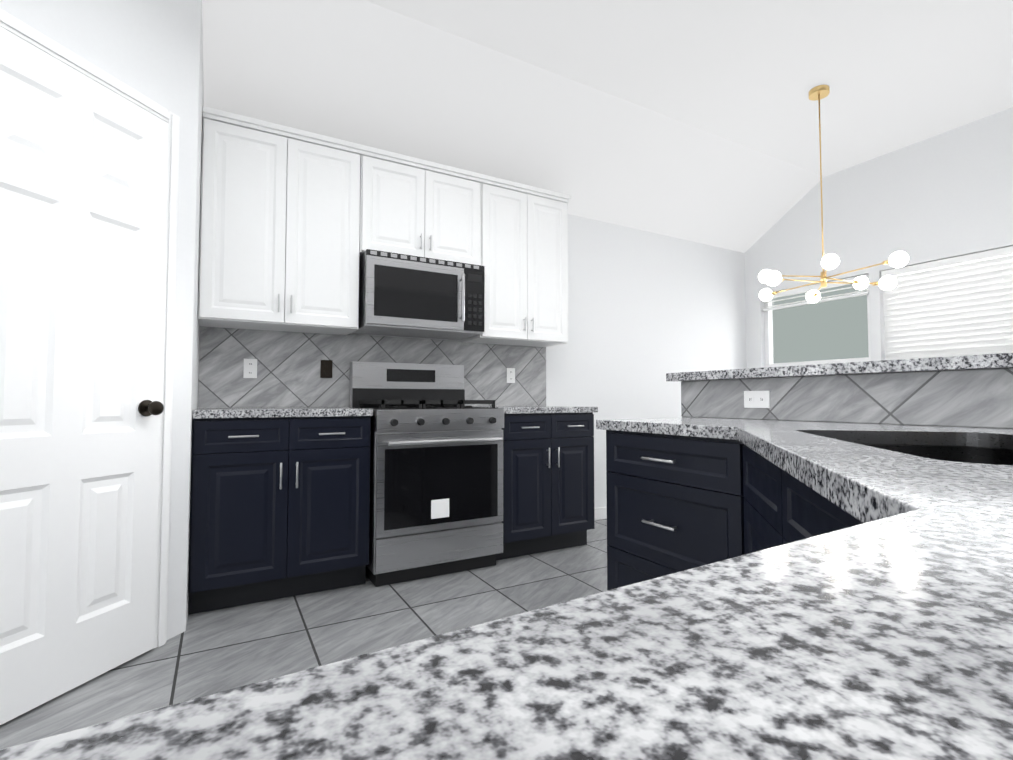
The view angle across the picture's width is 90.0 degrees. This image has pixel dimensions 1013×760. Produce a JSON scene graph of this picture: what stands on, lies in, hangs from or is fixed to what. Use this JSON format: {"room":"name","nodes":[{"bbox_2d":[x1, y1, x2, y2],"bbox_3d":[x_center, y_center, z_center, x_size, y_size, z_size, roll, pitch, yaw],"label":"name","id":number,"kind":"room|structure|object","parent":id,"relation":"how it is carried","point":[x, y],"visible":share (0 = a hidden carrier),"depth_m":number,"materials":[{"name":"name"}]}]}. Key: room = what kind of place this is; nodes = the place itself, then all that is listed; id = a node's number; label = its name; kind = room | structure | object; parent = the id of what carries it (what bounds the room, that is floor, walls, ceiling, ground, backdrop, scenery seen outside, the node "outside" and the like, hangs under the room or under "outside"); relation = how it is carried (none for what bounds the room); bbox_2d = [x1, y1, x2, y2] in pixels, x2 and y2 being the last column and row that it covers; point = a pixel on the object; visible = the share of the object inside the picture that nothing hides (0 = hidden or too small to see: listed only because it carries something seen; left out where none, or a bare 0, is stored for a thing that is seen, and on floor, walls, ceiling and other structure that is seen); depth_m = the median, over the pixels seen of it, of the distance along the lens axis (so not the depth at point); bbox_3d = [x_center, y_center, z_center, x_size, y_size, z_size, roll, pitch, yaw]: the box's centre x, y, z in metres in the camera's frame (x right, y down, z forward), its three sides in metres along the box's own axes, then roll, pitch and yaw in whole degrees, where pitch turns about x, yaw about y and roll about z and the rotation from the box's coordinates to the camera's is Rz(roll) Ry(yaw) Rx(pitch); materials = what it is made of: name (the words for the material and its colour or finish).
{"room":"kitchen","nodes":[
{"label":"kitchen","id":0,"kind":"room"},
{"bbox_2d":[0,0,203,640],"bbox_3d":[-2.952,-0.902,1.558,3.420,3.950,1.565,1,-3,-29],"label":"wall","id":1,"kind":"structure","parent":0,"point":[152,50],"depth_m":2.19,"materials":[{"name":"paint"}]},
{"bbox_2d":[0,27,168,724],"bbox_3d":[-1.522,-0.012,1.762,0.526,2.163,0.513,1,-3,-29],"label":"pantry door","id":2,"kind":"structure","parent":1,"relation":"in","point":[83,176],"depth_m":1.77,"materials":[{"name":"paint"}]},
{"bbox_2d":[0,9,179,647],"bbox_3d":[-1.534,-0.039,1.762,0.026,2.242,0.827,-1,-2,16],"label":"door frame","id":3,"kind":"structure","parent":1,"relation":"attached to","point":[28,34],"depth_m":2.11,"materials":[{"name":"paint"}]},
{"bbox_2d":[0,519,606,749],"bbox_3d":[0.566,1.086,0.560,8.650,0.100,6.900,1,-3,-29],"label":"floor","id":4,"kind":"structure","parent":0,"point":[212,652],"depth_m":2.23,"materials":[{"name":"tile"}]},
{"bbox_2d":[189,407,372,614],"bbox_3d":[-1.237,0.640,2.789,0.830,0.965,0.674,1,-3,-29],"label":"base cabinet","id":5,"kind":"object","parent":4,"relation":"on","point":[280,502],"visible":1,"depth_m":2.51,"materials":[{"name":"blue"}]},
{"bbox_2d":[350,361,503,586],"bbox_3d":[-0.501,0.507,3.153,0.780,1.259,0.727,1,-3,-29],"label":"range","id":6,"kind":"object","parent":4,"relation":"on","point":[436,476],"visible":0.98,"depth_m":2.90,"materials":[{"name":"silver metal"}]},
{"bbox_2d":[0,353,1012,759],"bbox_3d":[0.711,0.477,0.929,2.620,1.145,2.660,1,-3,-29],"label":"countertop","id":7,"kind":"structure","parent":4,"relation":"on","point":[798,569],"depth_m":0.18,"materials":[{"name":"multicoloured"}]},
{"bbox_2d":[744,391,769,407],"bbox_3d":[1.056,0.082,2.139,0.008,0.072,0.115,1,-3,-29],"label":"outlet","id":8,"kind":"object","parent":7,"relation":"attached to","point":[756,399],"visible":1,"depth_m":2.13,"materials":[{"name":"white plastic"}]},
{"bbox_2d":[867,445,1012,464],"bbox_3d":[0.912,0.272,0.977,0.520,0.220,0.860,-1,-2,16],"label":"sink","id":9,"kind":"object","parent":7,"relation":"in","point":[979,455],"visible":0.1,"depth_m":1.33,"materials":[{"name":"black metal"}]},
{"bbox_2d":[472,406,597,559],"bbox_3d":[0.153,0.671,3.571,0.753,0.965,0.674,1,-3,-29],"label":"base cabinet","id":10,"kind":"object","parent":4,"relation":"on","point":[548,478],"visible":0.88,"depth_m":3.30,"materials":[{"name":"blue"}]},
{"bbox_2d":[198,214,746,507],"bbox_3d":[0.334,-0.798,4.208,5.350,3.950,0.169,1,-3,-29],"label":"wall","id":11,"kind":"structure","parent":0,"point":[647,311],"depth_m":4.33,"materials":[{"name":"paint"}]},
{"bbox_2d":[198,106,277,330],"bbox_3d":[-1.529,-0.868,2.872,0.346,1.114,0.340,1,-3,-29],"label":"upper cabinet","id":12,"kind":"object","parent":11,"relation":"attached to","point":[239,210],"depth_m":2.73,"materials":[{"name":"white wood"}]},
{"bbox_2d":[243,359,256,377],"bbox_3d":[-1.530,-0.069,3.026,0.072,0.115,0.008,1,-3,-29],"label":"outlet","id":13,"kind":"object","parent":11,"relation":"attached to","point":[250,369],"visible":1,"depth_m":3.02,"materials":[{"name":"white plastic"}]},
{"bbox_2d":[270,124,309,331],"bbox_3d":[-1.321,-0.863,2.990,0.212,1.114,0.340,1,-3,-29],"label":"upper cabinet","id":14,"kind":"object","parent":11,"relation":"attached to","point":[295,223],"depth_m":2.86,"materials":[{"name":"white wood"}]},
{"bbox_2d":[320,360,332,377],"bbox_3d":[-1.151,-0.070,3.240,0.072,0.115,0.008,1,-3,-29],"label":"outlet","id":15,"kind":"object","parent":11,"relation":"attached to","point":[326,369],"visible":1,"depth_m":3.24,"materials":[{"name":"black plastic"}]},
{"bbox_2d":[302,132,373,334],"bbox_3d":[-1.085,-0.858,3.122,0.409,1.114,0.340,1,-3,-29],"label":"upper cabinet","id":16,"kind":"object","parent":11,"relation":"attached to","point":[341,171],"depth_m":2.99,"materials":[{"name":"white wood"}]},
{"bbox_2d":[374,148,417,255],"bbox_3d":[-0.812,-1.087,3.285,0.338,0.644,0.340,1,-3,-29],"label":"upper cabinet","id":17,"kind":"object","parent":11,"relation":"attached to","point":[395,174],"depth_m":3.16,"materials":[{"name":"white wood"}]},
{"bbox_2d":[352,249,484,339],"bbox_3d":[-0.571,-0.533,3.318,0.776,0.450,0.471,1,-3,-29],"label":"microwave","id":18,"kind":"object","parent":17,"relation":"attached to","point":[403,295],"visible":1,"depth_m":3.15,"materials":[{"name":"silver metal"}]},
{"bbox_2d":[418,158,441,259],"bbox_3d":[-0.607,-1.082,3.400,0.212,0.644,0.340,1,-3,-29],"label":"upper cabinet","id":19,"kind":"object","parent":11,"relation":"attached to","point":[429,173],"depth_m":3.27,"materials":[{"name":"white wood"}]},
{"bbox_2d":[442,164,485,269],"bbox_3d":[-0.403,-1.078,3.515,0.337,0.644,0.340,1,-3,-29],"label":"upper cabinet","id":20,"kind":"object","parent":11,"relation":"attached to","point":[463,191],"depth_m":3.39,"materials":[{"name":"white wood"}]},
{"bbox_2d":[461,175,521,344],"bbox_3d":[-0.151,-0.838,3.648,0.362,1.114,0.340,1,-3,-29],"label":"upper cabinet","id":21,"kind":"object","parent":11,"relation":"attached to","point":[503,272],"depth_m":3.53,"materials":[{"name":"white wood"}]},
{"bbox_2d":[507,368,514,382],"bbox_3d":[0.034,-0.034,3.906,0.072,0.115,0.008,1,-3,-29],"label":"outlet","id":22,"kind":"object","parent":11,"relation":"attached to","point":[510,375],"visible":1,"depth_m":3.90,"materials":[{"name":"white plastic"}]},
{"bbox_2d":[510,184,541,345],"bbox_3d":[0.065,-0.833,3.769,0.212,1.114,0.340,1,-3,-29],"label":"upper cabinet","id":23,"kind":"object","parent":11,"relation":"attached to","point":[531,196],"depth_m":3.64,"materials":[{"name":"white wood"}]},
{"bbox_2d":[531,189,569,346],"bbox_3d":[0.252,-0.829,3.875,0.299,1.114,0.340,1,-3,-29],"label":"upper cabinet","id":24,"kind":"object","parent":11,"relation":"attached to","point":[554,204],"depth_m":3.74,"materials":[{"name":"white wood"}]},
{"bbox_2d":[594,506,606,519],"bbox_3d":[1.429,1.146,4.654,2.450,0.100,0.014,1,-3,-29],"label":"baseboard","id":25,"kind":"structure","parent":11,"relation":"attached to","point":[600,513],"depth_m":4.28,"materials":[{"name":"paint"}]},
{"bbox_2d":[202,0,1012,252],"bbox_3d":[0.547,-1.725,0.602,8.950,0.860,7.200,1,-3,-29],"label":"ceiling","id":26,"kind":"structure","parent":0,"point":[697,121],"depth_m":3.16,"materials":[{"name":"paint"}]},
{"bbox_2d":[758,85,908,302],"bbox_3d":[2.076,-1.250,3.334,1.032,1.379,0.959,1,-3,-29],"label":"chandelier","id":27,"kind":"object","parent":26,"relation":"hanging from","point":[898,259],"visible":1,"depth_m":3.31,"materials":[{"name":"white glass"}]},
{"bbox_2d":[745,107,1012,367],"bbox_3d":[4.234,-0.864,2.532,0.200,3.950,6.920,1,-3,-29],"label":"wall","id":28,"kind":"structure","parent":0,"point":[947,195],"depth_m":4.19,"materials":[{"name":"paint"}]},
{"bbox_2d":[764,254,1012,366],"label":"window","id":29,"kind":"structure","parent":28,"relation":"in","point":[768,340],"depth_m":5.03,"materials":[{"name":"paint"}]},
{"bbox_2d":[763,274,868,310],"bbox_3d":[2.887,-0.809,4.791,0.048,0.170,0.976,1,-3,-29],"label":"window blinds","id":30,"kind":"object","parent":29,"relation":"attached to","point":[804,289],"visible":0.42,"depth_m":4.75,"materials":[{"name":"white plastic"}]},
{"bbox_2d":[881,246,1012,359],"bbox_3d":[3.387,-0.534,3.891,0.046,0.790,0.856,1,-3,-29],"label":"window blinds","id":31,"kind":"object","parent":29,"relation":"attached to","point":[962,309],"visible":0.83,"depth_m":3.86,"materials":[{"name":"white plastic"}]}
]}

